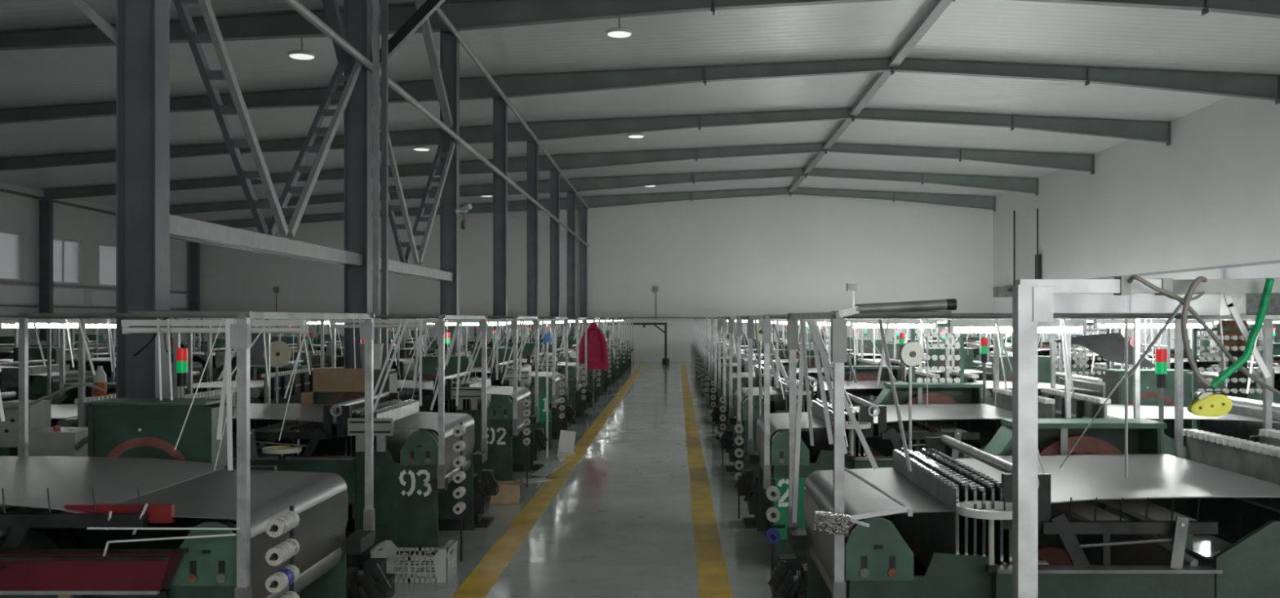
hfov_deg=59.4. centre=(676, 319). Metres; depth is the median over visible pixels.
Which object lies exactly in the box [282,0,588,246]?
tube
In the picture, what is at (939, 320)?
lamp
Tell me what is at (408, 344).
power loom
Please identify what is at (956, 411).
power loom
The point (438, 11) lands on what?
tube
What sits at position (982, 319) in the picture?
lamp
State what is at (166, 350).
cable
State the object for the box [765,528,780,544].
spool
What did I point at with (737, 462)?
spool
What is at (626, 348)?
power loom
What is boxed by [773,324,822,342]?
power loom
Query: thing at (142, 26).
steel column
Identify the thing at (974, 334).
power loom
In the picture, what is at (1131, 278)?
cable
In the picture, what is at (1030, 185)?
rafter
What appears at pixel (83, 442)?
hose
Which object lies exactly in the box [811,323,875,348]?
power loom
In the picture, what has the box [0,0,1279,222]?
ceiling
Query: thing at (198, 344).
power loom
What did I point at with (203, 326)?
power loom
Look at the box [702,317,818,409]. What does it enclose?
power loom
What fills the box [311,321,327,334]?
power loom
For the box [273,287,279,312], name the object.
wall fixture
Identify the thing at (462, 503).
spool
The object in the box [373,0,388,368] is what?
pipe
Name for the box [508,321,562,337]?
power loom
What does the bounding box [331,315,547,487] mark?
power loom
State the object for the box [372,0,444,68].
bar
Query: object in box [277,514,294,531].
spool
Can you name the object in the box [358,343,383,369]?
plastic bucket
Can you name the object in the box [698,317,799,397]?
power loom
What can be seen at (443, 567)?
plastic crate
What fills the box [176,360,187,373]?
light
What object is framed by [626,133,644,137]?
lamp
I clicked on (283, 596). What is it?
spool
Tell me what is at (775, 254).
wall
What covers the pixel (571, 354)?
power loom
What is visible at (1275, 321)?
lamp
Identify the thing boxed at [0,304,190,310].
trim
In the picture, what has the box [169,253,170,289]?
window
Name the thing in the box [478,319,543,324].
lamp
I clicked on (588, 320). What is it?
lamp
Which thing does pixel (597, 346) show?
coat
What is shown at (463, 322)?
power loom
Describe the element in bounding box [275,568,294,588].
spool
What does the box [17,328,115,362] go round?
power loom
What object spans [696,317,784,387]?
power loom
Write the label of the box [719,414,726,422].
spool
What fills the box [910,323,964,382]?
bobbin creel
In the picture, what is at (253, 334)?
hood
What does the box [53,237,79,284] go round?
window
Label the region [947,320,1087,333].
lamp
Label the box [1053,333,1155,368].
draped cloth
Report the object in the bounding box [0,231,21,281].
window
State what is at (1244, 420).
power loom
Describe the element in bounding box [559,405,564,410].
spool
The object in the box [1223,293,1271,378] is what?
tape
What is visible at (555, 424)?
power loom
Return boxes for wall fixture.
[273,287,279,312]
[653,286,657,319]
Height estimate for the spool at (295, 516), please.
0.078 m
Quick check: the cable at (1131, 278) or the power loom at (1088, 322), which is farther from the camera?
the power loom at (1088, 322)
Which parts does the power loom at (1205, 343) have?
gantry post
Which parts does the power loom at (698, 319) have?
gantry post, gantry post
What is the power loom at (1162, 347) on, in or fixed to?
on the floor
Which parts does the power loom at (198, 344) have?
gantry post, gantry post, stop motion panel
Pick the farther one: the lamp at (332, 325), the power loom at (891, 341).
the power loom at (891, 341)
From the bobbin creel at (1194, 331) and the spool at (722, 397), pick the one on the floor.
the bobbin creel at (1194, 331)
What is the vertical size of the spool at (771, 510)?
0.085 m
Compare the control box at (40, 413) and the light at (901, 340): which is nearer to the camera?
the control box at (40, 413)
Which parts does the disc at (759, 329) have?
plate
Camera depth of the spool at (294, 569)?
4.88 m
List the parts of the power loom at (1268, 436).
gantry post, stop motion panel, gantry arm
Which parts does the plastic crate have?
corner post, corner post, corner post, corner post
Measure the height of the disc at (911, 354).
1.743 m
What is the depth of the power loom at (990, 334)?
40.11 m
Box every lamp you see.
[0,320,115,328]
[13,319,78,324]
[120,320,306,333]
[183,319,271,319]
[287,37,315,59]
[288,319,343,324]
[329,320,438,328]
[412,146,430,151]
[424,319,507,325]
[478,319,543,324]
[517,319,564,323]
[568,319,583,323]
[568,319,595,322]
[605,17,632,37]
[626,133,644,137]
[771,319,799,323]
[778,319,827,324]
[805,319,867,325]
[846,284,856,365]
[849,320,937,328]
[876,319,918,319]
[922,319,982,323]
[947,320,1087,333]
[982,319,1062,319]
[1071,319,1094,322]
[1093,320,1214,328]
[1114,319,1166,319]
[1202,319,1255,324]
[1273,319,1279,323]
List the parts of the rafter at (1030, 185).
splice plate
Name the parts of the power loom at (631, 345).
plate, plate, gantry post, gantry post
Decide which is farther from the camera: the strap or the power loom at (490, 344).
the power loom at (490, 344)
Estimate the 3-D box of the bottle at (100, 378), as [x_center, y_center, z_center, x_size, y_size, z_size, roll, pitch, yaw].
[-4.660,0.495,9.050,0.100,0.230,0.098,0,0,0]
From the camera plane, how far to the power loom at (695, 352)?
39.10 m
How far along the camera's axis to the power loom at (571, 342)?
29.33 m
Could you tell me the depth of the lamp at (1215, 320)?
18.15 m
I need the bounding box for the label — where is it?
[93,382,106,395]
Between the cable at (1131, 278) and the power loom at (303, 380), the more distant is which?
the power loom at (303, 380)
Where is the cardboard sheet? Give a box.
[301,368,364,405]
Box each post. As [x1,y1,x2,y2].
[542,333,551,457]
[1012,284,1037,597]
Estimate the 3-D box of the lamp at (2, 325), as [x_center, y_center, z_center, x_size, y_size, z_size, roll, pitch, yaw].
[-5.700,0.045,10.350,1.100,0.080,0.060,0,0,0]
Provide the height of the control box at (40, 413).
1.340 m
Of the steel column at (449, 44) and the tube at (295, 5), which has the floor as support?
the steel column at (449, 44)
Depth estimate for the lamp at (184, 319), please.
14.19 m
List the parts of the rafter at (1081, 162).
splice plate, splice plate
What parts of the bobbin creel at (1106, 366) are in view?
post, post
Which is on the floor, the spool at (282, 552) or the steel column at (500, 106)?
the steel column at (500, 106)
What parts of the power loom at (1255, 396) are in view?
gantry post, plate, plate, plate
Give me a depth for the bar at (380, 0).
15.59 m
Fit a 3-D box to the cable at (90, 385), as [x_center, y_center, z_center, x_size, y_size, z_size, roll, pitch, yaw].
[-4.168,0.520,7.525,0.642,0.177,0.211,0,0,-40]
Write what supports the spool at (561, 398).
on the power loom at (555, 424)
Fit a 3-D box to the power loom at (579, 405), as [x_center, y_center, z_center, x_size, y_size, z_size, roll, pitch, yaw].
[-2.836,0.933,21.052,2.423,1.934,2.300,0,0,0]
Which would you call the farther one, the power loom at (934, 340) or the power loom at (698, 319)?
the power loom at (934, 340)
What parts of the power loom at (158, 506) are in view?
gantry rail, plate, gantry post, trough leg, cross rail, trough leg, plate, gantry arm, gantry arm, bearing plate, gantry post, cross rail, peg rail, gantry rail, plate, support arm, let off motor, gantry post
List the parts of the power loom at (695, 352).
gantry post, gantry post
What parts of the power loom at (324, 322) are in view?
gantry post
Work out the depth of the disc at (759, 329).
11.39 m
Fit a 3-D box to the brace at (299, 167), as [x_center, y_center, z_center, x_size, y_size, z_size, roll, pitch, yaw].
[-4.130,-2.065,12.925,0.270,2.436,2.611,0,0,0]
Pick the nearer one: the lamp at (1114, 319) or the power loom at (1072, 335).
the lamp at (1114, 319)
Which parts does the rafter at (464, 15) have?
splice plate, splice plate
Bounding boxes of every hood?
[251,333,262,336]
[588,324,597,330]
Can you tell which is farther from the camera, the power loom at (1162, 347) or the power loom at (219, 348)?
the power loom at (1162, 347)
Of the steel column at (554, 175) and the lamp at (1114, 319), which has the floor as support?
the steel column at (554, 175)
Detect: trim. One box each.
[0,188,115,215]
[0,280,190,293]
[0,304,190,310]
[610,317,700,318]
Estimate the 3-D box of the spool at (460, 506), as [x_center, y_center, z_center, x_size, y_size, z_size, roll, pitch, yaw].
[-1.690,1.470,8.675,0.078,0.078,0.060,0,0,0]
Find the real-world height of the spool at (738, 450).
0.085 m
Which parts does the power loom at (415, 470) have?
gantry post, gantry rail, stop motion panel, plate, gantry post, cross rail, thin rod, heald frame, heald frame, guide plate, heald frame, heald frame, plate, heald frame, foot rail, gantry arm, bearing plate, gantry arm, gantry post, plate, peg rail, gantry rail, support arm, let off motor, gantry post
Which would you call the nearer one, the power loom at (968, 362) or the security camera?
the power loom at (968, 362)
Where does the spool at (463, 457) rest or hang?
on the power loom at (415, 470)
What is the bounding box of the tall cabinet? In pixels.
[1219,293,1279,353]
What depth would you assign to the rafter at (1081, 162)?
37.89 m
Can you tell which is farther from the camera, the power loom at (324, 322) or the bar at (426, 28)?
the power loom at (324, 322)
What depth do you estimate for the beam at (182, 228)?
11.37 m
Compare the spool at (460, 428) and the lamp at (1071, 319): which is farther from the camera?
the lamp at (1071, 319)
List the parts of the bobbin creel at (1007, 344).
post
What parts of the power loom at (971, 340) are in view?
gantry post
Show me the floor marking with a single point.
(482, 580)
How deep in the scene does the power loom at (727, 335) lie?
44.06 m
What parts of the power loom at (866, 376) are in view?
peg rail, let off motor, gantry post, gantry rail, gantry post, gantry arm, bearing plate, plate, plate, heald frame, heald frame, heald frame, cross rail, cross rail, plate, stop motion panel, gantry rail, gantry post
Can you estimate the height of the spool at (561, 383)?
0.078 m
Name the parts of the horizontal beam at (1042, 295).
arm, joint plate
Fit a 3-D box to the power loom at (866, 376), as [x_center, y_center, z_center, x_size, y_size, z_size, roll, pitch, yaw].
[1.754,0.933,13.236,2.453,1.934,2.363,0,0,0]
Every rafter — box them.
[0,0,449,50]
[0,75,500,124]
[0,122,532,171]
[42,155,555,199]
[169,178,571,214]
[209,196,583,228]
[448,0,1279,31]
[499,57,1279,104]
[532,107,1171,146]
[554,142,1094,174]
[570,168,1038,195]
[583,187,995,212]
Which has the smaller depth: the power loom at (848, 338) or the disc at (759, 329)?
the disc at (759, 329)
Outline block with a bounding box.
[1186,391,1231,417]
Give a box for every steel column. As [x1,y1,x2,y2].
[39,200,53,344]
[115,0,169,398]
[190,241,199,327]
[343,0,372,368]
[440,29,459,355]
[493,97,507,347]
[526,140,537,342]
[550,170,559,337]
[567,191,575,334]
[579,208,586,333]
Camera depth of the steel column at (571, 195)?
43.76 m
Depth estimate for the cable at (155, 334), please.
8.03 m
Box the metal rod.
[844,466,912,519]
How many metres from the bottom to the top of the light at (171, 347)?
0.070 m
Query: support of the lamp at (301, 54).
hanging from the ceiling
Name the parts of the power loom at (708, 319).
peg rail, gantry post, gantry post, plate, plate, gantry post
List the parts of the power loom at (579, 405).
gantry post, guide plate, heald frame, plate, bearing plate, plate, foot rail, gantry post, peg rail, let off motor, gantry post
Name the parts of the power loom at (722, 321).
peg rail, let off motor, gantry post, gantry post, bearing plate, plate, plate, heald frame, heald frame, gantry arm, gantry post, stop motion panel, gantry post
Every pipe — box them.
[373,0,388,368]
[838,298,956,317]
[1007,208,1041,327]
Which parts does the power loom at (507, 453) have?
gantry post, gantry post, cross rail, cross rail, heald frame, heald frame, heald frame, guide plate, heald frame, heald frame, plate, bearing plate, gantry arm, foot rail, plate, gantry post, gantry rail, peg rail, let off motor, gantry post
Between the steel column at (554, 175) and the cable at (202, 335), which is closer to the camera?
the cable at (202, 335)
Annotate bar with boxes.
[70,0,115,44]
[321,0,351,64]
[372,0,381,31]
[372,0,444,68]
[414,0,453,127]
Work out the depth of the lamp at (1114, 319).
21.90 m
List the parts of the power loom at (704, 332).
gantry post, gantry post, plate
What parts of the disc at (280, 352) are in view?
plate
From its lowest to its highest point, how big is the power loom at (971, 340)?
1.934 m
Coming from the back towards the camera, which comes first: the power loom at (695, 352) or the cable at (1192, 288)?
the power loom at (695, 352)
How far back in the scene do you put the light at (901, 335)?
13.99 m
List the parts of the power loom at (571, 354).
gantry post, gantry post, plate, plate, peg rail, gantry post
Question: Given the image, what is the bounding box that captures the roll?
[813,511,869,536]
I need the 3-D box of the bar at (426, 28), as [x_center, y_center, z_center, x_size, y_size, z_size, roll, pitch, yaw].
[-4.110,-4.475,18.800,0.130,2.057,2.874,0,0,0]
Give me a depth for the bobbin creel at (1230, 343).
13.88 m
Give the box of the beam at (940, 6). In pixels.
[788,0,952,192]
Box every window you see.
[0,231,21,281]
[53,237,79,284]
[99,244,115,286]
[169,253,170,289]
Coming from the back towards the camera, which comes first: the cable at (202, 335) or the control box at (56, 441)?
the control box at (56, 441)
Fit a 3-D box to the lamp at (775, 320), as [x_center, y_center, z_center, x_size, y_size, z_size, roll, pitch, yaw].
[2.000,0.045,21.580,0.800,0.080,0.060,0,0,0]
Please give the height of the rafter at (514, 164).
1.507 m
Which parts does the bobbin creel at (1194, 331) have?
post, post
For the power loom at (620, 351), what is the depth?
35.87 m
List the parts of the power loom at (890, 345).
gantry post, gantry post, bearing plate, gantry post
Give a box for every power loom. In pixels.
[0,311,395,597]
[0,315,192,456]
[0,318,115,427]
[0,328,40,362]
[0,328,73,377]
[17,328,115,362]
[29,323,106,358]
[57,319,213,393]
[59,318,324,457]
[103,326,186,346]
[106,326,225,391]
[167,314,499,570]
[180,319,280,392]
[180,326,207,348]
[203,326,281,341]
[207,318,400,391]
[253,324,319,351]
[271,321,326,365]
[281,326,343,364]
[297,318,438,425]
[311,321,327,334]
[324,321,402,352]
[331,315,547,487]
[388,322,481,352]
[390,323,427,349]
[399,329,436,347]
[402,316,575,450]
[403,323,493,349]
[436,324,526,344]
[455,317,593,425]
[462,322,542,344]
[497,317,600,407]
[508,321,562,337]
[524,317,610,395]
[542,318,618,386]
[551,318,624,378]
[568,318,629,373]
[578,318,633,368]
[691,318,746,368]
[694,318,745,374]
[694,318,772,380]
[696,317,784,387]
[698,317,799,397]
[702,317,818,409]
[706,317,831,416]
[710,316,885,441]
[719,315,949,485]
[734,314,1071,570]
[768,311,1279,597]
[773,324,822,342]
[780,325,853,347]
[805,323,902,353]
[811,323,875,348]
[824,321,939,367]
[848,318,989,381]
[877,323,935,342]
[885,318,1062,396]
[896,323,973,345]
[921,325,1004,353]
[937,318,1174,406]
[950,333,1044,366]
[964,333,983,337]
[975,325,1049,339]
[979,320,1094,365]
[1005,322,1089,341]
[1037,315,1279,559]
[1039,323,1159,390]
[1044,323,1119,341]
[1083,319,1250,382]
[1091,320,1204,349]
[1151,319,1259,358]
[1166,319,1279,431]
[1248,313,1279,447]
[1251,328,1279,355]
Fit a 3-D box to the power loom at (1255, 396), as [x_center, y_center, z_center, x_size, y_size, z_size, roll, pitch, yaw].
[9.115,0.933,17.260,2.330,1.934,1.980,0,0,0]
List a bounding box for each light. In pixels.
[170,346,173,354]
[176,348,187,361]
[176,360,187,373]
[307,333,313,338]
[307,338,313,344]
[444,333,449,338]
[899,333,904,339]
[899,338,904,344]
[981,337,987,346]
[981,346,987,354]
[1155,349,1167,362]
[1155,362,1167,374]
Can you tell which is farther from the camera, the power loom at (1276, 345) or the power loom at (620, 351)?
the power loom at (620, 351)
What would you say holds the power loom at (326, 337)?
on the floor
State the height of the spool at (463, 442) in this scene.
0.078 m
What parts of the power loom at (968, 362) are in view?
gantry post, stop motion panel, gantry post, gantry post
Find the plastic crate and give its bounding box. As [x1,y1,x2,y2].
[369,540,457,582]
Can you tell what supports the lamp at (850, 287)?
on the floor
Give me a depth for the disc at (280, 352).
11.40 m
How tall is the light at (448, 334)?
0.075 m
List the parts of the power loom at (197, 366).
gantry post, stop motion panel, plate, plate, gantry post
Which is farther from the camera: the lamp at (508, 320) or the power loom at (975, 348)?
the power loom at (975, 348)
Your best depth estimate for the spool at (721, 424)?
14.34 m
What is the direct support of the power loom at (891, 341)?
on the floor
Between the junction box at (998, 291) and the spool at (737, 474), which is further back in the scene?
the junction box at (998, 291)
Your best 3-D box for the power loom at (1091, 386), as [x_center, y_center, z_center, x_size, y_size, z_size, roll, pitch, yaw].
[4.360,0.933,13.241,2.280,1.934,2.142,0,0,0]
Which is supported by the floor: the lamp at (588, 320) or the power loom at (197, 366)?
the power loom at (197, 366)
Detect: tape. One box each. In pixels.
[1127,294,1186,377]
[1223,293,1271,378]
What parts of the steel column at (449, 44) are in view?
cap plate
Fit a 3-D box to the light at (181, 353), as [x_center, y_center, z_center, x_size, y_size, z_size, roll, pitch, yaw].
[-2.950,0.212,6.680,0.064,0.075,0.064,0,0,0]
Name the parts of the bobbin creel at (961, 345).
post, post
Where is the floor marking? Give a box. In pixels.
[451,364,645,597]
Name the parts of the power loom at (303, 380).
gantry post, plate, plate, stop motion panel, gantry post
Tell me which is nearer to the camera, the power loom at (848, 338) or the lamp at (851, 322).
the lamp at (851, 322)
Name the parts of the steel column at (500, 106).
cap plate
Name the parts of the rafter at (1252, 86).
splice plate, splice plate, splice plate, splice plate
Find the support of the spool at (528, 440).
on the power loom at (507, 453)
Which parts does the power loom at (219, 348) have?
gantry post, plate, plate, gantry post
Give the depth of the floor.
10.49 m
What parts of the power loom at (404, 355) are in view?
gantry post, gantry post, plate, gantry post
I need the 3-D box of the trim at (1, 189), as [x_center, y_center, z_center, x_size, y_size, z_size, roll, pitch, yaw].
[-21.600,-4.275,23.450,0.100,0.721,52.901,0,0,0]
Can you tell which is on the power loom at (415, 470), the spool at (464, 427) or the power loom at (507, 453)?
the spool at (464, 427)
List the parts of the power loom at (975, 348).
plate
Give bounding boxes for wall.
[0,182,189,348]
[189,194,994,361]
[992,96,1279,353]
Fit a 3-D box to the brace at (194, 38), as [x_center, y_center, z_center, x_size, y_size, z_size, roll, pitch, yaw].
[-4.130,-2.065,10.225,0.270,2.436,2.611,0,0,0]
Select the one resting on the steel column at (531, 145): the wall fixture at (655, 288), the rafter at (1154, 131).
the rafter at (1154, 131)
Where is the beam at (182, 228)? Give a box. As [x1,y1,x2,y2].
[169,214,453,281]
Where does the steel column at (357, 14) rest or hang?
on the floor
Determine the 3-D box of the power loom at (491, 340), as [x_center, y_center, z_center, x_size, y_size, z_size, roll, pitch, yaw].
[-5.635,0.933,32.650,2.330,1.934,1.980,0,0,0]
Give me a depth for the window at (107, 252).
42.90 m
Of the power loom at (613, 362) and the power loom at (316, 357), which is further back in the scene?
the power loom at (613, 362)
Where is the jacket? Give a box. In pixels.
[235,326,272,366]
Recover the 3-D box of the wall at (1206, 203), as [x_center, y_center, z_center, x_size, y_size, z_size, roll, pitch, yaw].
[14.235,-2.122,23.450,0.330,8.043,52.900,0,0,0]
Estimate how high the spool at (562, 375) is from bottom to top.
0.078 m
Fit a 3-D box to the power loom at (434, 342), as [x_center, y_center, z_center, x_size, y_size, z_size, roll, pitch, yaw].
[-10.390,0.933,44.691,2.280,1.934,2.142,0,0,0]
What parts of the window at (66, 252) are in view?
pane, pane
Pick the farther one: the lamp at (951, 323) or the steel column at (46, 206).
the steel column at (46, 206)
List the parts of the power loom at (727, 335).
gantry post, gantry post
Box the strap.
[1209,278,1274,389]
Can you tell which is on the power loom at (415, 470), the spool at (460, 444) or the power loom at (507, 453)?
the spool at (460, 444)
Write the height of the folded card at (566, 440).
0.324 m
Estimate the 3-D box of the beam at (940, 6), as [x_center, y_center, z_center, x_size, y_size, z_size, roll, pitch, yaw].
[5.050,-5.973,23.450,0.220,0.735,52.901,0,0,0]
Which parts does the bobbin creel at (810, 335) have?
post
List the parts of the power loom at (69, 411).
plate, gantry post, stop motion panel, gantry rail, gantry post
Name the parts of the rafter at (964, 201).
splice plate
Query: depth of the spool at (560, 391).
16.46 m
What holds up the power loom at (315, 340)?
on the floor
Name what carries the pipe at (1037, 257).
attached to the wall at (1206, 203)
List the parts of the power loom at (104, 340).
gantry post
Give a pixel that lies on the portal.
(665, 361)
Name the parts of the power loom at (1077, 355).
bearing plate, plate, stop motion panel, gantry post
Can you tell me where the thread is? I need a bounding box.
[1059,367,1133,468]
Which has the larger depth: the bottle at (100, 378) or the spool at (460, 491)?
the bottle at (100, 378)
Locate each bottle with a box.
[93,365,106,395]
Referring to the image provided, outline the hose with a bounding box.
[73,435,88,450]
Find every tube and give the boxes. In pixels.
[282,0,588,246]
[435,7,588,208]
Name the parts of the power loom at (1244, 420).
gantry post, stop motion panel, gantry rail, gantry post, plate, gantry post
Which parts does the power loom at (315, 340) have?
stop motion panel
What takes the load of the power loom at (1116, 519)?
on the floor
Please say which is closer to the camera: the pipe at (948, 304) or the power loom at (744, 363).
the pipe at (948, 304)
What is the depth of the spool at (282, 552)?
4.71 m
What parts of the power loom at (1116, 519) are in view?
peg rail, gantry post, let off motor, support arm, gantry rail, gantry post, plate, bearing plate, gantry arm, plate, heald frame, heald frame, heald frame, heald frame, heald frame, heald frame, gantry arm, stem, heald frame, thin rod, cross rail, plate, gantry post, gantry rail, stop motion panel, plate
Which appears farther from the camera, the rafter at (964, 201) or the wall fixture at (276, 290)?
the wall fixture at (276, 290)
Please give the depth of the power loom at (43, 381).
16.88 m
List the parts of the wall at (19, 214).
panel, panel, panel, panel, panel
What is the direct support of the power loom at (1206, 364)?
on the floor
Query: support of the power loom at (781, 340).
on the floor
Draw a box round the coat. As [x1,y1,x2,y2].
[578,320,608,414]
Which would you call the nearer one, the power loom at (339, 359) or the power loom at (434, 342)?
the power loom at (339, 359)
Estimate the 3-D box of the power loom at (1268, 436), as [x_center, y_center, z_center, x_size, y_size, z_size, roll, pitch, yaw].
[4.360,0.933,5.741,2.280,1.934,2.142,0,0,0]
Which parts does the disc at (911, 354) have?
plate, plate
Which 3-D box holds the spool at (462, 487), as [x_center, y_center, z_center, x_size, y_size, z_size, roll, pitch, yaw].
[-1.690,1.350,8.745,0.078,0.078,0.060,0,0,0]
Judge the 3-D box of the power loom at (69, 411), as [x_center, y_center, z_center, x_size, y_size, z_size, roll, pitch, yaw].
[-5.635,0.933,9.430,2.330,1.934,1.980,0,0,0]
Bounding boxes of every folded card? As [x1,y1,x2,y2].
[515,460,566,483]
[556,430,576,455]
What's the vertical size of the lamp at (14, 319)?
0.080 m
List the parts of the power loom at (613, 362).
plate, bearing plate, plate, gantry post, gantry post, peg rail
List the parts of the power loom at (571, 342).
plate, gantry post, plate, peg rail, gantry post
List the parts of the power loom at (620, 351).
plate, plate, gantry post, gantry post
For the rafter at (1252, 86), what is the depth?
26.20 m
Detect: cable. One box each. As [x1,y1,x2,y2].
[3,382,105,410]
[133,318,167,356]
[164,326,172,352]
[200,318,210,382]
[1127,275,1279,395]
[1160,291,1204,301]
[1181,275,1211,387]
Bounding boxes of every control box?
[0,400,51,456]
[17,426,88,457]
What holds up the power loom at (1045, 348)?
on the floor
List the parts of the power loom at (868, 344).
gantry post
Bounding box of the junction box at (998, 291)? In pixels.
[993,286,1012,297]
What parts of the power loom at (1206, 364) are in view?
gantry post, gantry post, plate, gantry post, stop motion panel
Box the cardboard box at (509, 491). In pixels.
[489,477,524,505]
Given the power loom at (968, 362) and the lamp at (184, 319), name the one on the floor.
the power loom at (968, 362)
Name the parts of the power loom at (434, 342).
bearing plate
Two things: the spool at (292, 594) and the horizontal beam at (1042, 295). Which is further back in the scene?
the spool at (292, 594)
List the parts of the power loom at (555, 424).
stop motion panel, plate, gantry post, gantry rail, guide plate, heald frame, gantry arm, plate, bearing plate, door panel, plate, gantry arm, foot rail, gantry post, gantry rail, peg rail, let off motor, gantry post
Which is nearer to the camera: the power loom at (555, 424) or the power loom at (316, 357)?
the power loom at (555, 424)
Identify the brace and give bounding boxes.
[173,0,288,236]
[266,59,362,238]
[372,79,419,264]
[404,142,454,265]
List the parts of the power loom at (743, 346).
gantry post, gantry post, plate, gantry post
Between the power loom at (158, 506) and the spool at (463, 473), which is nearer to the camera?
the power loom at (158, 506)
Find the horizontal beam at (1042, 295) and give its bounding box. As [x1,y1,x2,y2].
[1015,276,1279,321]
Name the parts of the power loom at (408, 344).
bearing plate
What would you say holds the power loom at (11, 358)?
on the floor
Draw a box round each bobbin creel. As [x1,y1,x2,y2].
[808,328,828,355]
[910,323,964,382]
[1000,326,1012,355]
[1049,323,1109,375]
[1191,327,1262,429]
[1217,320,1248,398]
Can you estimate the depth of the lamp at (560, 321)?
21.93 m
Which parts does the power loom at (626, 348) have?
plate, plate, gantry post, gantry post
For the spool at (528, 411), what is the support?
on the power loom at (507, 453)
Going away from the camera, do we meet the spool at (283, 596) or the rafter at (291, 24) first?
the spool at (283, 596)
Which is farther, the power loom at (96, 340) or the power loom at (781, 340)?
the power loom at (781, 340)
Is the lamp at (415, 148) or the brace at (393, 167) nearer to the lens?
the brace at (393, 167)
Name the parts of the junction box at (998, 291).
lid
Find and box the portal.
[605,322,669,364]
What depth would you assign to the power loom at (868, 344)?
25.11 m
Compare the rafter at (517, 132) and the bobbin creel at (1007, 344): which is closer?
the bobbin creel at (1007, 344)
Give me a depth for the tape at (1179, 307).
2.63 m
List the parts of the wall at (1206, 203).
panel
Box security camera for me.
[455,204,471,229]
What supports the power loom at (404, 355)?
on the floor
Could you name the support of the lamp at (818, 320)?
attached to the power loom at (866, 376)
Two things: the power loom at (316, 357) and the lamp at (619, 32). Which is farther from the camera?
the power loom at (316, 357)
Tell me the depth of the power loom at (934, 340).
39.84 m
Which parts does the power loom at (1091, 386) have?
gantry post, stop motion panel, gantry rail, plate, gantry post, gantry post, gantry rail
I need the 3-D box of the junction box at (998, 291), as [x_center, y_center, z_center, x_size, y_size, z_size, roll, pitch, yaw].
[13.807,-1.150,47.450,0.575,0.440,0.900,0,0,0]
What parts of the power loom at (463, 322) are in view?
gantry post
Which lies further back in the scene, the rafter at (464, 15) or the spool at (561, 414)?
the rafter at (464, 15)
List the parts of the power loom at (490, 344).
gantry post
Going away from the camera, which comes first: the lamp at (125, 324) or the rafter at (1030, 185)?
the lamp at (125, 324)
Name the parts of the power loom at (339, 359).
gantry post, bearing plate, gantry post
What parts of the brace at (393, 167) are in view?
rail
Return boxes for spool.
[265,516,288,537]
[265,545,288,566]
[265,572,288,593]
[275,542,294,561]
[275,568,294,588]
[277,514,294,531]
[279,595,291,597]
[281,511,299,530]
[281,538,299,557]
[281,591,299,597]
[283,564,299,582]
[453,426,464,436]
[453,441,464,452]
[453,457,464,467]
[453,472,464,483]
[453,488,464,498]
[453,503,464,514]
[457,425,466,434]
[457,440,466,448]
[457,456,466,464]
[457,471,466,481]
[457,486,466,496]
[457,502,466,511]
[523,400,530,407]
[523,409,530,417]
[523,418,530,426]
[523,428,530,435]
[523,438,530,445]
[559,373,564,379]
[559,382,564,387]
[559,390,564,395]
[559,397,564,403]
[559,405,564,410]
[559,413,564,418]
[711,380,715,386]
[719,396,726,404]
[719,405,726,413]
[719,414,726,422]
[719,423,726,431]
[734,424,743,433]
[734,435,743,445]
[734,448,743,457]
[734,460,743,470]
[734,472,741,481]
[765,485,780,501]
[765,506,780,522]
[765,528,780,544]
[765,571,770,583]
[765,591,772,597]
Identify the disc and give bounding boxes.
[263,341,291,404]
[753,322,762,416]
[898,342,924,450]
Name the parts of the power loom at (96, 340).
stop motion panel, bearing plate, gantry post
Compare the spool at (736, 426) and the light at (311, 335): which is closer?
the spool at (736, 426)
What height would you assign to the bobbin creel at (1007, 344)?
1.800 m
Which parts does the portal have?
post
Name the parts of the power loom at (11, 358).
gantry post, gantry post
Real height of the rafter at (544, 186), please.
1.507 m
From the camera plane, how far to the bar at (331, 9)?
13.89 m
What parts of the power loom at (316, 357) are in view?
plate, bearing plate, gantry post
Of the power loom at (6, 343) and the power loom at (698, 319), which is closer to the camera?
the power loom at (6, 343)
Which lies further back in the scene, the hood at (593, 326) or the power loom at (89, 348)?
the power loom at (89, 348)
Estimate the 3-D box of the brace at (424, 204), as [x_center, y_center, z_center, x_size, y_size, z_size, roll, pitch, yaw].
[-4.130,-2.015,18.825,0.270,2.338,2.708,0,0,0]
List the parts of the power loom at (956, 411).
peg rail, let off motor, gantry post, support arm, gantry rail, gantry post, gantry arm, foot rail, plate, door panel, bearing plate, plate, heald frame, heald frame, heald frame, stem, heald frame, heald frame, thin rod, cross rail, plate, plate, gantry post, stop motion panel, gantry rail, gantry post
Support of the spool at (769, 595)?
on the power loom at (1116, 519)
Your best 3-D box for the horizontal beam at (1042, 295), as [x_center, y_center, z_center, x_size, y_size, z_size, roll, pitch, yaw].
[1.518,-0.048,2.280,1.637,0.105,0.052,0,0,2]
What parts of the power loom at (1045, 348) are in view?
gantry post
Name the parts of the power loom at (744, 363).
peg rail, gantry post, gantry post, bearing plate, plate, plate, gantry post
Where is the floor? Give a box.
[345,361,1232,597]
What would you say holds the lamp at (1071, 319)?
attached to the power loom at (1077, 355)
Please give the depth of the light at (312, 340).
14.14 m
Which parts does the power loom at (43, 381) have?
plate, bearing plate, gantry post, gantry post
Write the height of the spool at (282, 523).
0.078 m
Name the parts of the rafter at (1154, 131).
splice plate, splice plate, splice plate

